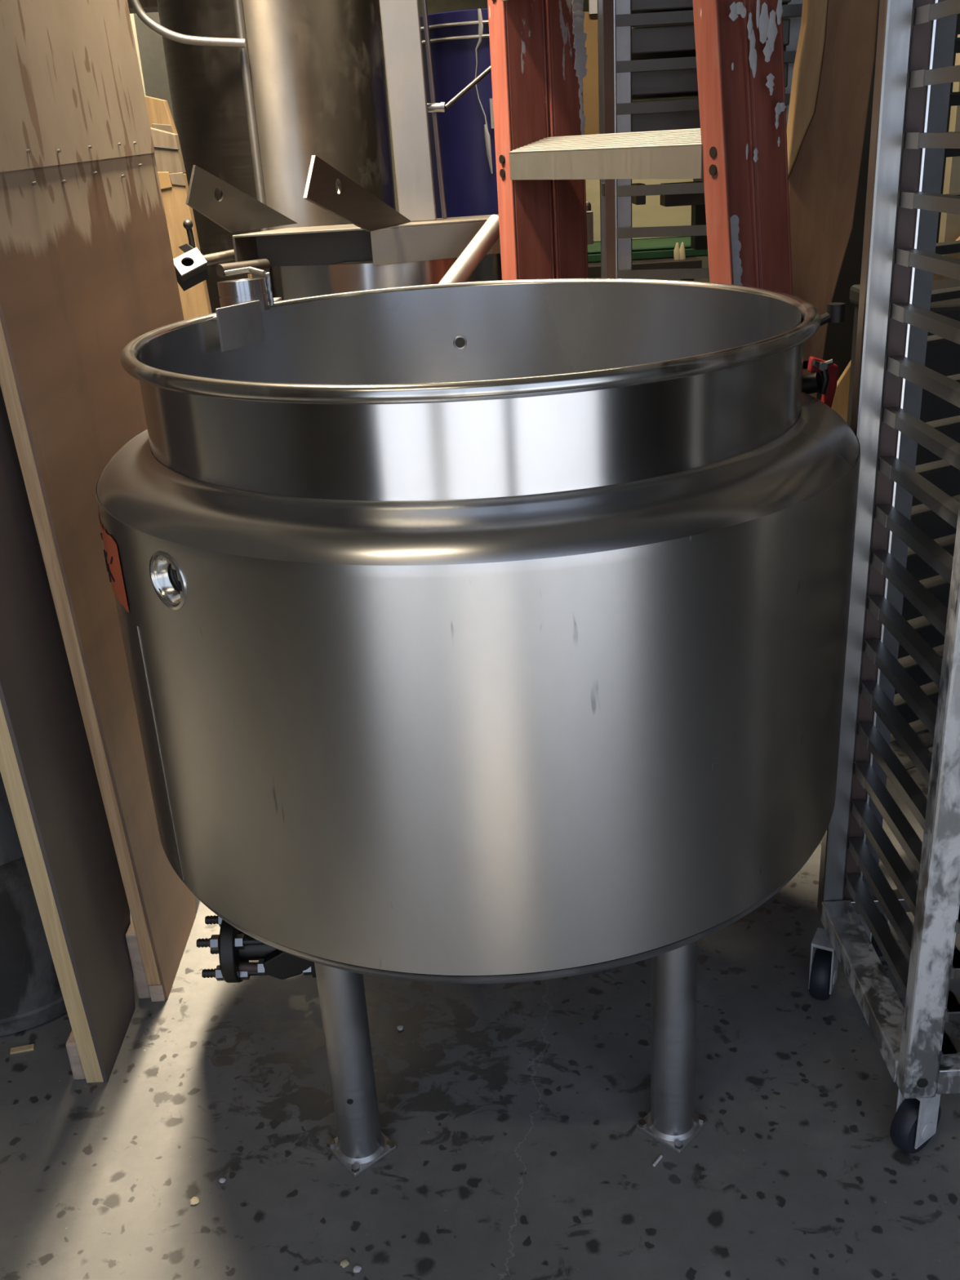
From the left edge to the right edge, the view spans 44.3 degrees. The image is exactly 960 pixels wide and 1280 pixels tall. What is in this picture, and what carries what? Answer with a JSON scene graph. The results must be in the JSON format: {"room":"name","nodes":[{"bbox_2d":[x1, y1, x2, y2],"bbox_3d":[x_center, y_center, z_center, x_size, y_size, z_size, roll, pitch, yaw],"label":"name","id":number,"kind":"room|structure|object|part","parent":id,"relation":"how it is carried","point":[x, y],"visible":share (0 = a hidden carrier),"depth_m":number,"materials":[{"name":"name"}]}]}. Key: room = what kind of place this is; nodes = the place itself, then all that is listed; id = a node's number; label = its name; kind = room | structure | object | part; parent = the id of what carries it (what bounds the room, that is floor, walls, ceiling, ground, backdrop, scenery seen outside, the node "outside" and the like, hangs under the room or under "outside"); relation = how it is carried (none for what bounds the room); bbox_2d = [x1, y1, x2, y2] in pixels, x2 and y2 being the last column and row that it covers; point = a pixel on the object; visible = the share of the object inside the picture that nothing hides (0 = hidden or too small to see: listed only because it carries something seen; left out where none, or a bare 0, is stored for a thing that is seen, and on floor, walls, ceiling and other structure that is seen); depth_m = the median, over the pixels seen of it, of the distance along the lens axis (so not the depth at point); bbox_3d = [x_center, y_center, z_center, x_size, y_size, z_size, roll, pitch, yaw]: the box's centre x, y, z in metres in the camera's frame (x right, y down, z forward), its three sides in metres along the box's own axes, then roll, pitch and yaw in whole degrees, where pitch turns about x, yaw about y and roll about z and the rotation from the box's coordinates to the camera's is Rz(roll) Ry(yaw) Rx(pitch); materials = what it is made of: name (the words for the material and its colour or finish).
{"room":"storage warehouse","nodes":[
{"label":"storage warehouse","id":0,"kind":"room"},
{"bbox_2d":[127,0,158,13],"bbox_3d":[0.367,-2.871,4.855,5.800,0.300,0.200,-3,23,0],"label":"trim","id":1,"kind":"structure","parent":0,"point":[148,6],"depth_m":4.83,"materials":[{"name":"brown wood"}]},
{"bbox_2d":[133,12,174,123],"bbox_3d":[-1.513,-2.720,5.645,0.160,3.300,0.200,-3,23,0],"label":"wall","id":2,"kind":"structure","parent":0,"point":[150,43],"depth_m":5.54,"materials":[{"name":"beige paint"}]},
{"bbox_2d":[129,0,710,282],"bbox_3d":[0.365,-3.051,6.163,5.800,3.300,0.150,-3,23,0],"label":"wall","id":3,"kind":"structure","parent":0,"point":[433,6],"depth_m":6.01,"materials":[{"name":"paint"}]},
{"bbox_2d":[0,731,959,1279],"bbox_3d":[0.518,-0.065,3.466,5.800,0.100,7.150,-3,23,0],"label":"floor","id":4,"kind":"structure","parent":0,"point":[511,1112],"depth_m":1.63,"materials":[{"name":"concrete"}]},
{"bbox_2d":[9,1044,34,1054],"bbox_3d":[-0.716,0.640,1.843,0.035,0.004,0.010,-8,23,-10],"label":"wood splinter","id":5,"kind":"object","parent":4,"relation":"on","point":[28,1047],"visible":1,"depth_m":1.84,"materials":[{"name":"brown wood"}]},
{"bbox_2d":[0,772,66,1035],"bbox_3d":[-0.826,0.166,1.867,0.378,0.870,0.378,-3,23,0],"label":"drum","id":6,"kind":"object","parent":4,"relation":"on","point":[31,996],"visible":0.16,"depth_m":1.84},
{"bbox_2d":[0,385,135,1083],"bbox_3d":[-0.672,-0.442,1.573,0.098,2.200,0.503,-3,23,0],"label":"plywood panel","id":7,"kind":"object","parent":4,"relation":"on","point":[47,771],"visible":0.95,"depth_m":1.68,"materials":[{"name":"brown wood"}]},
{"bbox_2d":[0,0,195,1001],"bbox_3d":[-0.642,-0.714,1.902,0.109,2.440,0.966,-3,23,0],"label":"plywood panel","id":8,"kind":"object","parent":4,"relation":"on","point":[87,270],"visible":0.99,"depth_m":1.80,"materials":[{"name":"brown wood"}]},
{"bbox_2d":[144,95,177,134],"bbox_3d":[-0.824,-0.813,3.454,0.096,1.430,0.044,-3,23,0],"label":"plank","id":9,"kind":"object","parent":4,"relation":"on","point":[160,117],"visible":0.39,"depth_m":3.18,"materials":[{"name":"brown wood"}]},
{"bbox_2d":[150,127,212,319],"bbox_3d":[-0.775,-0.716,3.322,0.128,1.350,0.044,-3,23,0],"label":"wooden planks","id":10,"kind":"object","parent":4,"relation":"on","point":[195,300],"visible":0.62,"depth_m":3.12,"materials":[{"name":"wood"}]},
{"bbox_2d":[190,1196,199,1204],"bbox_3d":[-0.377,0.741,1.556,0.013,0.005,0.012,-3,23,0],"label":"crumb","id":11,"kind":"object","parent":4,"relation":"on","point":[194,1200],"visible":1,"depth_m":1.55,"materials":[{"name":"beige food"}]},
{"bbox_2d":[218,1177,226,1183],"bbox_3d":[-0.347,0.728,1.586,0.009,0.004,0.008,14,28,35],"label":"crumb","id":12,"kind":"object","parent":4,"relation":"on","point":[221,1180],"visible":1,"depth_m":1.58,"materials":[{"name":"paint"}]},
{"bbox_2d":[129,0,395,313],"bbox_3d":[-0.615,-1.456,3.672,0.683,2.420,0.697,-3,23,0],"label":"tank","id":13,"kind":"object","parent":4,"relation":"on","point":[259,89],"visible":0.56,"depth_m":3.37,"materials":[{"name":"silver metal"}]},
{"bbox_2d":[340,1259,349,1267],"bbox_3d":[-0.168,0.771,1.457,0.010,0.004,0.010,-21,29,-35],"label":"crumb","id":14,"kind":"object","parent":4,"relation":"on","point":[344,1264],"visible":1,"depth_m":1.46,"materials":[{"name":"beige food"}]},
{"bbox_2d":[352,1265,361,1272],"bbox_3d":[-0.151,0.774,1.449,0.010,0.004,0.009,4,24,17],"label":"crumb","id":15,"kind":"object","parent":4,"relation":"on","point":[357,1268],"visible":1,"depth_m":1.45,"materials":[{"name":"paint"}]},
{"bbox_2d":[173,0,593,300],"bbox_3d":[-0.272,-0.797,2.916,1.037,1.761,0.923,-24,30,-39],"label":"metal stand","id":16,"kind":"object","parent":4,"relation":"on","point":[384,246],"visible":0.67,"depth_m":2.67,"materials":[{"name":"metal"}]},
{"bbox_3d":[-0.552,-1.032,2.743,0.007,0.149,0.389,9,26,27],"label":"hinge arm","id":17,"kind":"part","parent":16,"relation":"part of","materials":[{"name":"metal"}]},
{"bbox_3d":[-0.501,-0.905,2.717,0.004,0.061,0.191,11,27,30],"label":"plate","id":18,"kind":"part","parent":16,"relation":"part of","materials":[{"name":"metal"}]},
{"bbox_3d":[-0.496,-0.453,2.985,0.040,1.098,0.040,-3,23,0],"label":"frame leg","id":19,"kind":"part","parent":16,"relation":"part of","materials":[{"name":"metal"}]},
{"bbox_3d":[-0.246,-0.932,2.455,0.007,0.157,0.579,4,24,16],"label":"hinge arm","id":20,"kind":"part","parent":16,"relation":"part of","materials":[{"name":"metal"}]},
{"bbox_2d":[247,253,502,300],"bbox_3d":[-0.221,-0.696,3.159,0.720,0.680,0.720,-3,23,0],"label":"metal tank","id":21,"kind":"object","parent":16,"relation":"on","point":[297,277],"depth_m":2.72,"materials":[{"name":"metal"}]},
{"bbox_3d":[-0.168,-1.278,2.619,0.096,0.656,0.040,-3,23,0],"label":"upright post","id":22,"kind":"part","parent":16,"relation":"part of","materials":[{"name":"metal"}]},
{"bbox_3d":[-0.144,-0.966,2.729,0.845,0.005,0.187,-6,23,-7],"label":"plate","id":23,"kind":"part","parent":16,"relation":"part of","materials":[{"name":"metal"}]},
{"bbox_3d":[-0.111,-1.276,2.654,0.033,0.622,0.012,-3,23,0],"label":"thin rod","id":24,"kind":"part","parent":16,"relation":"part of","materials":[{"name":"silver metal"}]},
{"bbox_2d":[426,102,445,112],"bbox_3d":[-0.100,-1.202,2.660,0.043,0.022,0.021,-1,23,7],"label":"socket","id":25,"kind":"object","parent":16,"relation":"attached to","point":[433,107],"depth_m":2.65,"materials":[{"name":"metal"}]},
{"bbox_3d":[0.001,-1.272,2.663,0.184,0.126,0.010,-13,25,-21],"label":"slanting rod","id":26,"kind":"part","parent":16,"relation":"part of","materials":[{"name":"metal"}]},
{"bbox_2d":[396,1025,403,1030],"bbox_3d":[-0.125,0.606,1.841,0.010,0.004,0.009,-19,27,-32],"label":"crumb","id":27,"kind":"object","parent":4,"relation":"on","point":[400,1027],"visible":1,"depth_m":1.84,"materials":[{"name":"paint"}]},
{"bbox_2d":[95,266,860,1176],"bbox_3d":[0.042,0.039,1.737,1.060,1.108,1.000,-3,23,0],"label":"kettle","id":28,"kind":"object","parent":4,"relation":"on","point":[482,632],"visible":1,"depth_m":1.28,"materials":[{"name":"metal"}]},
{"bbox_3d":[-0.333,0.471,1.697,0.041,0.017,0.014,-2,23,3],"label":"lever rod","id":29,"kind":"part","parent":28,"relation":"part of","materials":[{"name":"brown metal"}]},
{"bbox_3d":[-0.255,0.447,1.687,0.112,0.078,0.020,-3,23,0],"label":"drain lever","id":30,"kind":"part","parent":28,"relation":"part of","materials":[{"name":"black metal"}]},
{"bbox_3d":[-0.175,0.524,1.551,0.059,0.372,0.059,-3,23,0],"label":"leg","id":31,"kind":"part","parent":28,"relation":"part of","materials":[{"name":"metal"}]},
{"bbox_3d":[-0.164,0.699,1.626,0.071,0.006,0.071,-21,29,-36],"label":"foot plate","id":32,"kind":"part","parent":28,"relation":"part of","materials":[{"name":"metal"}]},
{"bbox_2d":[139,282,801,384],"bbox_3d":[0.001,-0.162,1.651,0.841,0.551,0.841,-3,23,0],"label":"kettle interior","id":33,"kind":"object","parent":28,"relation":"on","point":[573,333],"depth_m":1.87,"materials":[{"name":"metal"}]},
{"bbox_3d":[0.266,0.671,1.632,0.071,0.006,0.071,17,30,39],"label":"foot plate","id":34,"kind":"part","parent":28,"relation":"part of","materials":[{"name":"metal"}]},
{"bbox_3d":[0.256,0.495,1.558,0.059,0.372,0.059,-3,23,0],"label":"leg","id":35,"kind":"part","parent":28,"relation":"part of","materials":[{"name":"metal"}]},
{"bbox_3d":[0.460,-0.368,1.683,0.076,0.055,0.028,10,26,29],"label":"valve stem","id":36,"kind":"part","parent":28,"relation":"part of","materials":[{"name":"black metal"}]},
{"bbox_3d":[0.491,-0.370,1.691,0.040,0.074,0.020,-3,23,0],"label":"valve handle","id":37,"kind":"part","parent":28,"relation":"part of","materials":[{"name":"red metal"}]},
{"bbox_3d":[0.515,-0.483,1.770,0.067,0.040,0.026,-8,23,-10],"label":"vent knob","id":38,"kind":"part","parent":28,"relation":"part of","materials":[{"name":"black metal"}]},
{"bbox_2d":[582,0,600,278],"bbox_3d":[0.347,-1.581,4.659,0.346,1.774,0.065,-3,23,0],"label":"cardboard sheet","id":39,"kind":"object","parent":4,"relation":"on","point":[590,82],"visible":0.02,"depth_m":4.42,"materials":[{"name":"cardboard"}]},
{"bbox_2d":[601,182,605,246],"bbox_3d":[0.382,-0.727,3.450,0.032,1.144,0.044,-3,23,0],"label":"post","id":40,"kind":"object","parent":4,"relation":"on","point":[602,184],"visible":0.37,"depth_m":3.23,"materials":[{"name":"metal"}]},
{"bbox_2d":[487,0,792,295],"bbox_3d":[0.321,-0.624,2.311,0.260,1.850,0.827,-18,27,-30],"label":"step ladder","id":41,"kind":"object","parent":4,"relation":"on","point":[544,157],"visible":0.43,"depth_m":2.09,"materials":[{"name":"metal"}]},
{"bbox_3d":[0.108,-0.707,2.537,0.112,1.850,0.227,-5,23,-3],"label":"rail","id":42,"kind":"part","parent":41,"relation":"part of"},
{"bbox_3d":[0.194,-0.728,2.573,0.090,1.850,0.210,-5,23,-3],"label":"rail","id":43,"kind":"part","parent":41,"relation":"part of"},
{"bbox_3d":[0.447,-0.523,2.057,0.223,1.850,0.116,10,26,29],"label":"rail","id":44,"kind":"part","parent":41,"relation":"part of","materials":[{"name":"metal"}]},
{"bbox_3d":[0.527,-0.554,2.119,0.225,1.850,0.080,10,26,29],"label":"rail","id":45,"kind":"part","parent":41,"relation":"part of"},
{"bbox_2d":[587,257,702,280],"bbox_3d":[0.265,-0.972,4.408,1.000,0.860,0.600,-3,23,0],"label":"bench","id":46,"kind":"object","parent":4,"relation":"on","point":[594,268],"visible":0.07,"depth_m":3.97,"materials":[{"name":"metal"}]},
{"bbox_2d":[419,8,498,218],"bbox_3d":[0.022,-1.698,4.040,0.473,0.787,0.476,-3,23,0],"label":"drum","id":47,"kind":"object","parent":46,"relation":"on","point":[460,40],"visible":0.36,"depth_m":3.82,"materials":[{"name":"plastic"}]},
{"bbox_2d":[587,236,708,262],"bbox_3d":[0.570,-1.414,4.253,0.487,0.040,0.450,-3,23,0],"label":"box","id":48,"kind":"object","parent":46,"relation":"on","point":[654,248],"visible":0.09,"depth_m":4.05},
{"bbox_2d":[585,178,693,242],"bbox_3d":[0.558,-1.601,4.337,0.441,0.240,0.070,-3,23,0],"label":"board","id":49,"kind":"object","parent":48,"relation":"on","point":[652,214],"visible":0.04,"depth_m":4.31,"materials":[{"name":"beige wood"}]},
{"bbox_2d":[673,242,685,259],"bbox_3d":[0.677,-1.319,3.997,0.040,0.056,0.022,-3,23,0],"label":"peg","id":50,"kind":"object","parent":46,"relation":"on","point":[678,253],"visible":1,"depth_m":3.99,"materials":[{"name":"beige wood"}]},
{"bbox_3d":[0.730,-0.882,4.183,0.040,0.820,0.040,-3,23,0],"label":"leg","id":51,"kind":"part","parent":46,"relation":"part of","materials":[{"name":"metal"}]},
{"bbox_2d":[653,1155,662,1166],"bbox_3d":[0.238,0.697,1.577,0.004,0.004,0.019,15,29,37],"label":"wood splinter","id":52,"kind":"object","parent":4,"relation":"on","point":[660,1157],"visible":1,"depth_m":1.57,"materials":[{"name":"white paint"}]},
{"bbox_2d":[597,0,802,279],"bbox_3d":[0.605,-1.123,3.383,0.532,1.900,0.741,-3,23,0],"label":"rack","id":53,"kind":"object","parent":4,"relation":"on","point":[655,62],"visible":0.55,"depth_m":3.06,"materials":[{"name":"metal"}]},
{"bbox_3d":[0.402,-1.250,3.711,0.042,1.900,0.030,-3,23,0],"label":"post","id":54,"kind":"part","parent":53,"relation":"part of","materials":[{"name":"metal"}]},
{"bbox_3d":[0.392,-1.035,3.205,0.042,1.900,0.030,-3,23,0],"label":"post","id":55,"kind":"part","parent":53,"relation":"part of","materials":[{"name":"metal"}]},
{"bbox_3d":[0.849,-1.100,3.295,0.042,1.900,0.030,-3,23,0],"label":"post","id":56,"kind":"part","parent":53,"relation":"part of","materials":[{"name":"metal"}]},
{"bbox_2d":[786,0,878,398],"bbox_3d":[0.726,-0.586,2.561,0.167,1.541,0.047,-3,23,0],"label":"wooden slab","id":57,"kind":"object","parent":4,"relation":"on","point":[833,65],"visible":0.66,"depth_m":2.37,"materials":[{"name":"brown wood"}]},
{"bbox_2d":[782,0,959,400],"bbox_3d":[1.891,-1.708,4.071,1.900,2.300,0.420,-3,23,0],"label":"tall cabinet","id":58,"kind":"object","parent":4,"relation":"on","point":[838,341],"visible":0.02,"depth_m":4.02,"materials":[{"name":"brown wood"}]},
{"bbox_2d":[808,0,959,1153],"bbox_3d":[0.737,-0.167,1.447,0.538,1.640,0.476,-3,23,0],"label":"rack","id":59,"kind":"object","parent":4,"relation":"on","point":[915,72],"visible":1,"depth_m":1.50,"materials":[{"name":"metal"}]},
{"bbox_3d":[0.561,0.493,1.694,0.048,0.036,0.350,-3,23,0],"label":"rail","id":60,"kind":"part","parent":59,"relation":"part of","materials":[{"name":"metal"}]},
{"bbox_3d":[0.515,-0.259,1.581,0.034,1.512,0.030,-3,23,0],"label":"post","id":61,"kind":"part","parent":59,"relation":"part of","materials":[{"name":"metal"}]},
{"bbox_3d":[0.790,0.407,1.869,0.417,0.026,0.028,-3,23,0],"label":"rail","id":62,"kind":"part","parent":59,"relation":"part of","materials":[{"name":"metal"}]},
{"bbox_3d":[0.523,-0.111,1.231,0.043,1.512,0.030,-3,23,0],"label":"post","id":63,"kind":"part","parent":59,"relation":"part of","materials":[{"name":"metal"}]},
{"bbox_3d":[0.793,0.549,1.516,0.417,0.040,0.028,-3,23,0],"label":"rail","id":64,"kind":"part","parent":59,"relation":"part of","materials":[{"name":"metal"}]},
{"bbox_2d":[831,236,959,422],"bbox_3d":[0.995,-0.584,3.184,0.819,1.022,0.020,-3,23,0],"label":"board","id":65,"kind":"object","parent":4,"relation":"on","point":[840,402],"visible":0.02,"depth_m":3.14,"materials":[{"name":"brown wood"}]},
{"bbox_2d":[846,279,959,731],"bbox_3d":[1.155,-0.304,2.621,0.610,0.930,0.400,-3,23,0],"label":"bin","id":66,"kind":"object","parent":4,"relation":"on","point":[944,360],"visible":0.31,"depth_m":2.44,"materials":[{"name":"plastic"}]},
{"bbox_2d":[886,37,959,777],"bbox_3d":[0.881,-0.479,1.956,0.594,1.800,0.034,-14,25,-24],"label":"frame","id":67,"kind":"object","parent":4,"relation":"on","point":[953,246],"visible":0.02,"depth_m":1.96,"materials":[{"name":"metal"}]},
{"bbox_2d":[937,34,959,243],"bbox_3d":[1.359,-0.848,3.210,0.250,1.448,0.040,-3,23,0],"label":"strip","id":68,"kind":"object","parent":4,"relation":"on","point":[949,227],"visible":0.2,"depth_m":3.05,"materials":[{"name":"beige wood"}]}
]}

